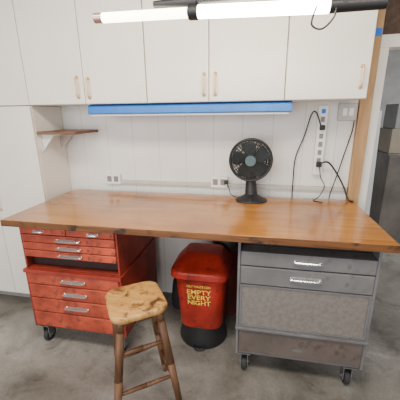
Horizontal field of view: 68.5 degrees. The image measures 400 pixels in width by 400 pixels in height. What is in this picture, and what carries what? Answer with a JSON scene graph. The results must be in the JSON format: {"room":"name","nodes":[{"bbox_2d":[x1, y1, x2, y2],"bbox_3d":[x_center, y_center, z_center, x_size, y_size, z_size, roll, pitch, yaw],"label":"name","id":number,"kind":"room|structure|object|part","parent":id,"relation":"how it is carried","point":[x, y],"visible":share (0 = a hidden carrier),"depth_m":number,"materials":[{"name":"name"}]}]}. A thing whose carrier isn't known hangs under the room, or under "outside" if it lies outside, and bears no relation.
{"room":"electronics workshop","nodes":[
{"label":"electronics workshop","id":0,"kind":"room"},
{"bbox_2d":[19,227,153,275],"bbox_3d":[-0.709,0.212,1.956,0.618,0.290,0.599,2,17,11],"label":"tool chest","id":1,"kind":"object","parent":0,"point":[92,252],"visible":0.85,"depth_m":1.71,"materials":[{"name":"red metal"}]},
{"bbox_3d":[-0.933,0.182,1.687,0.071,0.014,0.022,2,17,11],"label":"handle","id":2,"kind":"part","parent":1,"relation":"part of","materials":[{"name":"silver metal"}]},
{"bbox_3d":[-0.904,0.172,1.718,0.293,0.045,0.056,2,17,11],"label":"drawer","id":3,"kind":"part","parent":1,"relation":"part of","materials":[{"name":"red metal"}]},
{"bbox_3d":[-0.755,0.238,1.668,0.163,0.014,0.024,2,17,11],"label":"handle","id":4,"kind":"part","parent":1,"relation":"part of","materials":[{"name":"silver metal"}]},
{"bbox_3d":[-0.754,0.286,1.682,0.163,0.014,0.024,2,17,11],"label":"handle","id":5,"kind":"part","parent":1,"relation":"part of","materials":[{"name":"silver metal"}]},
{"bbox_3d":[-0.757,0.226,1.704,0.590,0.047,0.056,2,17,11],"label":"drawer","id":6,"kind":"part","parent":1,"relation":"part of","materials":[{"name":"red metal"}]},
{"bbox_3d":[-0.754,0.332,1.695,0.163,0.014,0.024,2,17,11],"label":"handle","id":7,"kind":"part","parent":1,"relation":"part of","materials":[{"name":"silver metal"}]},
{"bbox_3d":[-0.757,0.274,1.718,0.590,0.045,0.056,2,17,11],"label":"drawer","id":8,"kind":"part","parent":1,"relation":"part of","materials":[{"name":"red metal"}]},
{"bbox_3d":[-0.756,0.320,1.732,0.590,0.044,0.056,2,17,11],"label":"drawer","id":9,"kind":"part","parent":1,"relation":"part of","materials":[{"name":"red metal"}]},
{"bbox_3d":[-0.612,0.184,1.663,0.293,0.045,0.056,2,17,11],"label":"drawer","id":10,"kind":"part","parent":1,"relation":"part of","materials":[{"name":"red metal"}]},
{"bbox_3d":[-0.600,0.197,1.623,0.071,0.014,0.022,2,17,11],"label":"handle","id":11,"kind":"part","parent":1,"relation":"part of","materials":[{"name":"silver metal"}]},
{"bbox_2d":[0,252,399,399],"bbox_3d":[0.228,1.105,1.519,7.200,0.100,10.200,2,17,11],"label":"floor","id":12,"kind":"structure","parent":0,"point":[74,364],"depth_m":1.74,"materials":[{"name":"concrete"}]},
{"bbox_2d":[0,106,71,297],"bbox_3d":[-1.470,0.056,2.320,0.820,1.504,0.348,2,17,11],"label":"cabinet","id":13,"kind":"object","parent":12,"relation":"on","point":[30,177],"visible":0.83,"depth_m":2.09,"materials":[{"name":"beige laminate"}]},
{"bbox_3d":[-1.697,0.050,2.224,0.406,1.430,0.019,2,17,11],"label":"door","id":14,"kind":"part","parent":13,"relation":"part of","materials":[{"name":"beige laminate"}]},
{"bbox_3d":[-1.294,0.068,2.148,0.406,1.430,0.019,2,17,11],"label":"door","id":15,"kind":"part","parent":13,"relation":"part of","materials":[{"name":"beige laminate"}]},
{"bbox_2d":[23,237,156,350],"bbox_3d":[-0.705,0.616,2.072,0.638,0.550,0.610,2,17,11],"label":"base cabinet","id":16,"kind":"object","parent":12,"relation":"on","point":[68,299],"visible":0.65,"depth_m":1.79,"materials":[{"name":"red metal"}]},
{"bbox_3d":[-0.731,0.528,1.912,0.598,0.089,0.306,2,17,11],"label":"drawer","id":17,"kind":"part","parent":16,"relation":"part of","materials":[{"name":"red metal"}]},
{"bbox_3d":[-0.730,0.622,1.939,0.598,0.094,0.306,2,17,11],"label":"drawer","id":18,"kind":"part","parent":16,"relation":"part of","materials":[{"name":"red metal"}]},
{"bbox_3d":[-0.753,0.492,1.734,0.163,0.018,0.024,2,17,11],"label":"handle","id":19,"kind":"part","parent":16,"relation":"part of","materials":[{"name":"silver metal"}]},
{"bbox_3d":[-0.732,0.447,1.888,0.598,0.069,0.306,2,17,11],"label":"drawer","id":20,"kind":"part","parent":16,"relation":"part of","materials":[{"name":"red metal"}]},
{"bbox_3d":[-0.729,0.723,1.969,0.598,0.104,0.306,2,17,11],"label":"drawer","id":21,"kind":"part","parent":16,"relation":"part of","materials":[{"name":"red metal"}]},
{"bbox_3d":[-0.752,0.576,1.758,0.163,0.018,0.024,2,17,11],"label":"handle","id":22,"kind":"part","parent":16,"relation":"part of","materials":[{"name":"silver metal"}]},
{"bbox_3d":[-0.751,0.667,1.785,0.163,0.018,0.024,2,17,11],"label":"handle","id":23,"kind":"part","parent":16,"relation":"part of","materials":[{"name":"silver metal"}]},
{"bbox_2d":[105,281,181,399],"bbox_3d":[-0.298,0.755,1.459,0.347,0.622,0.298,-8,18,-23],"label":"stool","id":24,"kind":"object","parent":12,"relation":"on","point":[130,304],"visible":1,"depth_m":1.35,"materials":[{"name":"brown wood"}]},
{"bbox_3d":[-0.423,0.756,1.509,0.058,0.591,0.039,2,17,11],"label":"leg","id":25,"kind":"part","parent":24,"relation":"part of","materials":[{"name":"brown wood"}]},
{"bbox_3d":[-0.365,0.811,1.320,0.038,0.595,0.120,9,19,30],"label":"leg","id":26,"kind":"part","parent":24,"relation":"part of","materials":[{"name":"brown wood"}]},
{"bbox_3d":[-0.302,0.473,1.377,0.260,0.034,0.260,-8,18,-23],"label":"seat","id":27,"kind":"part","parent":24,"relation":"part of","materials":[{"name":"brown wood"}]},
{"bbox_3d":[-0.231,0.726,1.606,0.038,0.595,0.120,9,19,30],"label":"leg","id":28,"kind":"part","parent":24,"relation":"part of","materials":[{"name":"brown wood"}]},
{"bbox_3d":[-0.142,0.781,1.414,0.120,0.594,0.038,2,17,11],"label":"leg","id":29,"kind":"part","parent":24,"relation":"part of","materials":[{"name":"brown wood"}]},
{"bbox_2d":[172,278,179,308],"bbox_3d":[-0.088,0.655,2.274,0.260,0.348,0.195,2,17,11],"label":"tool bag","id":30,"kind":"object","parent":12,"relation":"on","point":[175,297],"visible":0.12,"depth_m":2.23,"materials":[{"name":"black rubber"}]},
{"bbox_2d":[171,243,231,349],"bbox_3d":[0.022,0.618,1.935,0.360,0.606,0.365,2,17,11],"label":"can","id":31,"kind":"object","parent":12,"relation":"on","point":[202,271],"visible":1,"depth_m":1.81,"materials":[{"name":"red plastic"}]},
{"bbox_3d":[0.018,0.378,1.861,0.360,0.102,0.350,2,17,11],"label":"lid","id":32,"kind":"part","parent":31,"relation":"part of","materials":[{"name":"red plastic"}]},
{"bbox_2d":[212,241,237,315],"bbox_3d":[0.200,0.522,2.187,0.216,0.645,0.216,2,17,11],"label":"metal can","id":33,"kind":"object","parent":12,"relation":"on","point":[232,247],"visible":0.22,"depth_m":2.11,"materials":[{"name":"red metal"}]},
{"bbox_3d":[0.197,0.263,2.111,0.216,0.104,0.216,2,17,11],"label":"lid","id":34,"kind":"part","parent":33,"relation":"part of","materials":[{"name":"black metal"}]},
{"bbox_2d":[235,242,382,384],"bbox_3d":[0.576,0.532,1.788,0.669,0.841,0.610,2,17,11],"label":"base cabinet","id":35,"kind":"object","parent":12,"relation":"on","point":[309,304],"visible":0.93,"depth_m":1.50,"materials":[{"name":"grey metal"}]},
{"bbox_2d":[0,189,399,252],"bbox_3d":[-0.059,0.076,1.806,2.043,0.038,0.712,2,17,11],"label":"countertop","id":36,"kind":"structure","parent":35,"relation":"on","point":[300,222],"depth_m":1.64,"materials":[{"name":"brown wood"}]},
{"bbox_2d":[224,138,272,203],"bbox_3d":[0.304,-0.199,1.925,0.338,0.414,0.170,5,17,20],"label":"desk fan","id":37,"kind":"object","parent":36,"relation":"on","point":[253,162],"visible":1,"depth_m":1.86,"materials":[{"name":"black plastic"}]},
{"bbox_3d":[0.258,-0.268,1.880,0.104,0.090,0.032,2,17,11],"label":"blade","id":38,"kind":"part","parent":37,"relation":"part of","materials":[{"name":"black plastic"}]},
{"bbox_3d":[0.287,-0.192,1.887,0.090,0.109,0.026,-3,16,-9],"label":"blade","id":39,"kind":"part","parent":37,"relation":"part of","materials":[{"name":"black plastic"}]},
{"bbox_3d":[0.308,-0.321,1.859,0.102,0.100,0.024,10,19,31],"label":"blade","id":40,"kind":"part","parent":37,"relation":"part of","materials":[{"name":"black plastic"}]},
{"bbox_3d":[0.380,-0.197,1.874,0.107,0.094,0.032,2,17,11],"label":"blade","id":41,"kind":"part","parent":37,"relation":"part of","materials":[{"name":"black plastic"}]},
{"bbox_3d":[0.386,-0.291,1.845,0.102,0.103,0.032,2,17,11],"label":"blade","id":42,"kind":"part","parent":37,"relation":"part of","materials":[{"name":"black plastic"}]},
{"bbox_3d":[0.532,0.778,1.613,0.633,0.151,0.086,2,17,11],"label":"drawer","id":43,"kind":"part","parent":35,"relation":"part of","materials":[{"name":"grey metal"}]},
{"bbox_3d":[0.524,0.573,1.521,0.629,0.254,0.009,2,17,11],"label":"panel","id":44,"kind":"part","parent":35,"relation":"part of","materials":[{"name":"grey metal"}]},
{"bbox_3d":[0.523,0.573,1.519,0.633,0.258,0.014,2,17,11],"label":"panel frame","id":45,"kind":"part","parent":35,"relation":"part of","materials":[{"name":"grey metal"}]},
{"bbox_3d":[0.522,0.401,1.449,0.157,0.026,0.024,2,17,11],"label":"handle","id":46,"kind":"part","parent":35,"relation":"part of","materials":[{"name":"silver metal"}]},
{"bbox_3d":[0.536,0.229,1.508,0.637,0.081,0.018,2,17,11],"label":"rail","id":47,"kind":"part","parent":35,"relation":"part of","materials":[{"name":"black plastic"}]},
{"bbox_3d":[0.528,0.388,1.499,0.633,0.101,0.086,2,17,11],"label":"drawer","id":48,"kind":"part","parent":35,"relation":"part of","materials":[{"name":"grey metal"}]},
{"bbox_3d":[0.524,0.309,1.422,0.140,0.014,0.023,2,17,11],"label":"handle","id":49,"kind":"part","parent":35,"relation":"part of","materials":[{"name":"silver metal"}]},
{"bbox_3d":[0.526,0.296,1.473,0.633,0.078,0.086,2,17,11],"label":"drawer","id":50,"kind":"part","parent":35,"relation":"part of","materials":[{"name":"grey metal"}]},
{"bbox_2d":[364,111,381,214],"bbox_3d":[1.538,-0.087,2.783,0.286,1.450,0.125,-5,17,-15],"label":"leaning board","id":51,"kind":"object","parent":12,"relation":"on","point":[371,178],"visible":0.21,"depth_m":2.76,"materials":[{"name":"white wood"}]},
{"bbox_2d":[369,150,399,243],"bbox_3d":[2.384,-0.050,3.388,0.760,1.020,0.620,2,17,11],"label":"storage cabinet","id":52,"kind":"object","parent":12,"relation":"on","point":[385,199],"visible":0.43,"depth_m":3.18,"materials":[{"name":"grey metal"}]},
{"bbox_2d":[377,128,399,153],"bbox_3d":[2.129,-0.652,3.193,0.240,0.249,0.350,2,17,11],"label":"cardboard box","id":53,"kind":"object","parent":52,"relation":"on","point":[389,138],"visible":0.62,"depth_m":3.08,"materials":[{"name":"brown cardboard"}]},
{"bbox_2d":[383,104,399,128],"bbox_3d":[2.168,-0.894,3.130,0.260,0.249,0.320,2,17,11],"label":"storage box","id":54,"kind":"object","parent":53,"relation":"on","point":[392,111],"visible":0.98,"depth_m":3.10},
{"bbox_3d":[2.140,0.025,3.140,0.360,0.980,0.020,2,17,11],"label":"door","id":55,"kind":"part","parent":52,"relation":"part of","materials":[{"name":"grey metal"}]},
{"bbox_2d":[57,0,399,292],"bbox_3d":[-0.293,-0.412,2.187,5.800,2.450,0.100,2,17,11],"label":"wall","id":56,"kind":"structure","parent":0,"point":[184,148],"depth_m":2.10,"materials":[{"name":"white paint"}]},
{"bbox_2d":[0,0,56,106],"bbox_3d":[-1.481,-1.124,1.993,0.819,0.939,0.316,2,17,11],"label":"upper cabinet","id":57,"kind":"object","parent":56,"relation":"attached to","point":[13,87],"visible":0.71,"depth_m":1.84,"materials":[{"name":"beige laminate"}]},
{"bbox_3d":[-1.308,-1.074,1.815,0.405,0.935,0.019,2,17,11],"label":"door","id":58,"kind":"part","parent":57,"relation":"part of","materials":[{"name":"beige laminate"}]},
{"bbox_2d":[36,129,97,151],"bbox_3d":[-0.928,-0.425,2.098,0.284,0.140,0.297,2,17,11],"label":"wall shelf","id":59,"kind":"object","parent":56,"relation":"attached to","point":[46,137],"visible":1,"depth_m":2.02,"materials":[{"name":"brown wood"}]},
{"bbox_2d":[12,0,147,105],"bbox_3d":[-0.687,-1.085,1.826,0.803,0.939,0.348,2,17,11],"label":"upper cabinet","id":60,"kind":"object","parent":56,"relation":"attached to","point":[69,59],"visible":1,"depth_m":1.74,"materials":[{"name":"beige laminate"}]},
{"bbox_3d":[-0.909,-1.057,1.739,0.399,0.935,0.019,2,17,11],"label":"door","id":61,"kind":"part","parent":60,"relation":"part of","materials":[{"name":"beige laminate"}]},
{"bbox_3d":[-0.752,-0.689,1.790,0.020,0.135,0.035,2,17,11],"label":"handle","id":62,"kind":"part","parent":60,"relation":"part of","materials":[{"name":"beige metal"}]},
{"bbox_3d":[-0.679,-0.679,1.778,0.020,0.130,0.035,2,17,11],"label":"handle","id":63,"kind":"part","parent":60,"relation":"part of","materials":[{"name":"beige metal"}]},
{"bbox_3d":[-0.515,-1.040,1.664,0.396,0.935,0.019,2,17,11],"label":"door","id":64,"kind":"part","parent":60,"relation":"part of","materials":[{"name":"beige laminate"}]},
{"bbox_2d":[142,0,288,102],"bbox_3d":[0.095,-1.051,1.678,0.786,0.939,0.348,2,17,11],"label":"upper cabinet","id":65,"kind":"object","parent":56,"relation":"attached to","point":[238,59],"visible":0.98,"depth_m":1.61,"materials":[{"name":"beige laminate"}]},
{"bbox_3d":[-0.134,-1.023,1.592,0.367,0.935,0.019,2,17,11],"label":"door","id":66,"kind":"part","parent":65,"relation":"part of","materials":[{"name":"beige laminate"}]},
{"bbox_2d":[88,101,292,115],"bbox_3d":[-0.081,-0.567,1.833,1.245,0.073,0.199,2,17,11],"label":"light","id":67,"kind":"object","parent":65,"relation":"attached to","point":[248,107],"visible":1,"depth_m":1.74,"materials":[{"name":"blue metal"}]},
{"bbox_2d":[92,112,288,115],"bbox_3d":[-0.081,-0.538,1.842,1.215,0.012,0.170,2,17,11],"label":"diffuser","id":68,"kind":"object","parent":67,"relation":"attached to","point":[93,113],"depth_m":1.77,"materials":[{"name":"white plastic"}]},
{"bbox_3d":[0.020,-0.648,1.645,0.020,0.130,0.035,2,17,11],"label":"handle","id":69,"kind":"part","parent":65,"relation":"part of","materials":[{"name":"beige metal"}]},
{"bbox_3d":[0.084,-0.645,1.633,0.020,0.130,0.035,2,17,11],"label":"handle","id":70,"kind":"part","parent":65,"relation":"part of","materials":[{"name":"beige metal"}]},
{"bbox_3d":[0.252,-1.006,1.519,0.411,0.935,0.019,2,17,11],"label":"door","id":71,"kind":"part","parent":65,"relation":"part of","materials":[{"name":"beige laminate"}]},
{"bbox_2d":[105,173,346,191],"bbox_3d":[0.127,-0.130,2.115,1.735,0.080,0.031,2,17,11],"label":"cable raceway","id":72,"kind":"object","parent":56,"relation":"attached to","point":[111,178],"visible":0.96,"depth_m":2.10,"materials":[{"name":"white plastic"}]},
{"bbox_2d":[105,173,121,183],"bbox_3d":[-0.666,-0.165,2.266,0.120,0.080,0.029,2,17,11],"label":"outlet","id":73,"kind":"object","parent":72,"relation":"attached to","point":[111,178],"depth_m":2.25,"materials":[{"name":"white plastic"}]},
{"bbox_2d":[213,179,217,184],"bbox_3d":[0.110,-0.128,2.103,0.036,0.043,0.002,2,17,11],"label":"socket","id":74,"kind":"object","parent":72,"relation":"attached to","point":[215,181],"depth_m":2.10,"materials":[{"name":"white plastic"}]},
{"bbox_2d":[211,176,227,187],"bbox_3d":[0.139,-0.130,2.113,0.120,0.080,0.029,2,17,11],"label":"outlet","id":75,"kind":"object","parent":72,"relation":"attached to","point":[216,181],"depth_m":2.10,"materials":[{"name":"white plastic"}]},
{"bbox_2d":[291,105,353,202],"bbox_3d":[0.806,-0.288,1.872,0.384,0.606,0.142,2,17,11],"label":"power strip","id":76,"kind":"object","parent":56,"relation":"attached to","point":[322,115],"visible":1,"depth_m":1.89,"materials":[{"name":"white plastic"}]},
{"bbox_3d":[0.696,-0.287,1.925,0.148,0.571,0.045,2,17,11],"label":"power cord","id":77,"kind":"part","parent":76,"relation":"part of","materials":[{"name":"black plastic"}]},
{"bbox_3d":[0.779,-0.101,1.913,0.063,0.220,0.093,7,18,25],"label":"power cord","id":78,"kind":"part","parent":76,"relation":"part of","materials":[{"name":"black plastic"}]},
{"bbox_3d":[0.886,-0.123,1.912,0.233,0.263,0.053,4,17,17],"label":"power cord","id":79,"kind":"part","parent":76,"relation":"part of","materials":[{"name":"black plastic"}]},
{"bbox_2d":[284,10,377,101],"bbox_3d":[0.684,-1.025,1.566,0.412,0.939,0.348,2,17,11],"label":"upper cabinet","id":80,"kind":"object","parent":56,"relation":"attached to","point":[332,63],"visible":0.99,"depth_m":1.51,"materials":[{"name":"beige laminate"}]},
{"bbox_3d":[0.822,-0.628,1.489,0.020,0.120,0.035,2,17,11],"label":"handle","id":81,"kind":"part","parent":80,"relation":"part of","materials":[{"name":"beige metal"}]},
{"bbox_2d":[328,103,357,198],"bbox_3d":[0.914,-0.302,1.888,0.118,0.612,0.062,2,17,11],"label":"switch box","id":82,"kind":"object","parent":56,"relation":"attached to","point":[346,111],"visible":1,"depth_m":1.82,"materials":[{"name":"white plastic"}]},
{"bbox_2d":[343,108,347,115],"bbox_3d":[0.899,-0.546,1.820,0.025,0.045,0.004,2,17,11],"label":"rocker switch","id":83,"kind":"object","parent":82,"relation":"attached to","point":[345,110],"depth_m":1.82,"materials":[{"name":"white plastic"}]},
{"bbox_3d":[0.919,-0.549,1.832,0.110,0.105,0.029,2,17,11],"label":"plate","id":84,"kind":"part","parent":82,"relation":"part of","materials":[{"name":"white plastic"}]},
{"bbox_2d":[349,108,353,115],"bbox_3d":[0.935,-0.544,1.813,0.025,0.045,0.004,2,17,11],"label":"rocker switch","id":85,"kind":"object","parent":82,"relation":"attached to","point":[351,110],"depth_m":1.81,"materials":[{"name":"white plastic"}]},
{"bbox_2d":[345,9,385,204],"bbox_3d":[1.024,-0.352,1.928,0.068,2.450,0.160,2,17,11],"label":"trim","id":86,"kind":"structure","parent":56,"relation":"attached to","point":[364,105],"depth_m":1.82,"materials":[{"name":"brown wood"}]},
{"bbox_2d":[358,48,388,210],"bbox_3d":[1.094,-0.040,2.016,0.062,1.800,0.100,2,17,11],"label":"trim","id":87,"kind":"structure","parent":56,"relation":"attached to","point":[383,56],"depth_m":1.84,"materials":[{"name":"beige laminate"}]},
{"bbox_2d":[375,28,382,35],"bbox_3d":[1.002,-0.954,1.669,0.060,0.040,0.002,2,17,11],"label":"tape","id":88,"kind":"object","parent":56,"relation":"attached to","point":[378,32],"visible":0.64,"depth_m":1.67,"materials":[{"name":"blue plastic"}]},
{"bbox_2d":[380,34,399,49],"bbox_3d":[1.800,-0.906,1.618,1.522,0.070,0.100,2,17,11],"label":"trim","id":89,"kind":"structure","parent":56,"relation":"attached to","point":[391,41],"depth_m":1.70,"materials":[{"name":"beige laminate"}]},
{"bbox_2d":[380,50,399,127],"bbox_3d":[3.085,-1.179,4.676,2.960,2.450,0.100,2,17,11],"label":"wall","id":90,"kind":"structure","parent":0,"point":[390,94],"depth_m":4.48,"materials":[{"name":"paint"}]},
{"bbox_3d":[0.294,-1.481,1.276,7.200,0.100,9.200,2,17,11],"label":"ceiling","id":91,"kind":"structure","parent":0,"visible":0},
{"bbox_2d":[92,0,388,29],"bbox_3d":[0.096,-0.957,0.987,1.056,0.739,0.058,2,17,11],"label":"light","id":92,"kind":"object","parent":91,"relation":"hanging from","point":[193,10],"visible":1,"depth_m":1.04,"materials":[{"name":"white translucent plastic"},{"name":"black plastic"},{"name":"metal"}]},
{"bbox_3d":[0.420,-0.627,0.997,0.083,0.092,0.018,2,17,11],"label":"power cord","id":93,"kind":"part","parent":92,"relation":"part of","materials":[{"name":"black plastic"}]}
]}

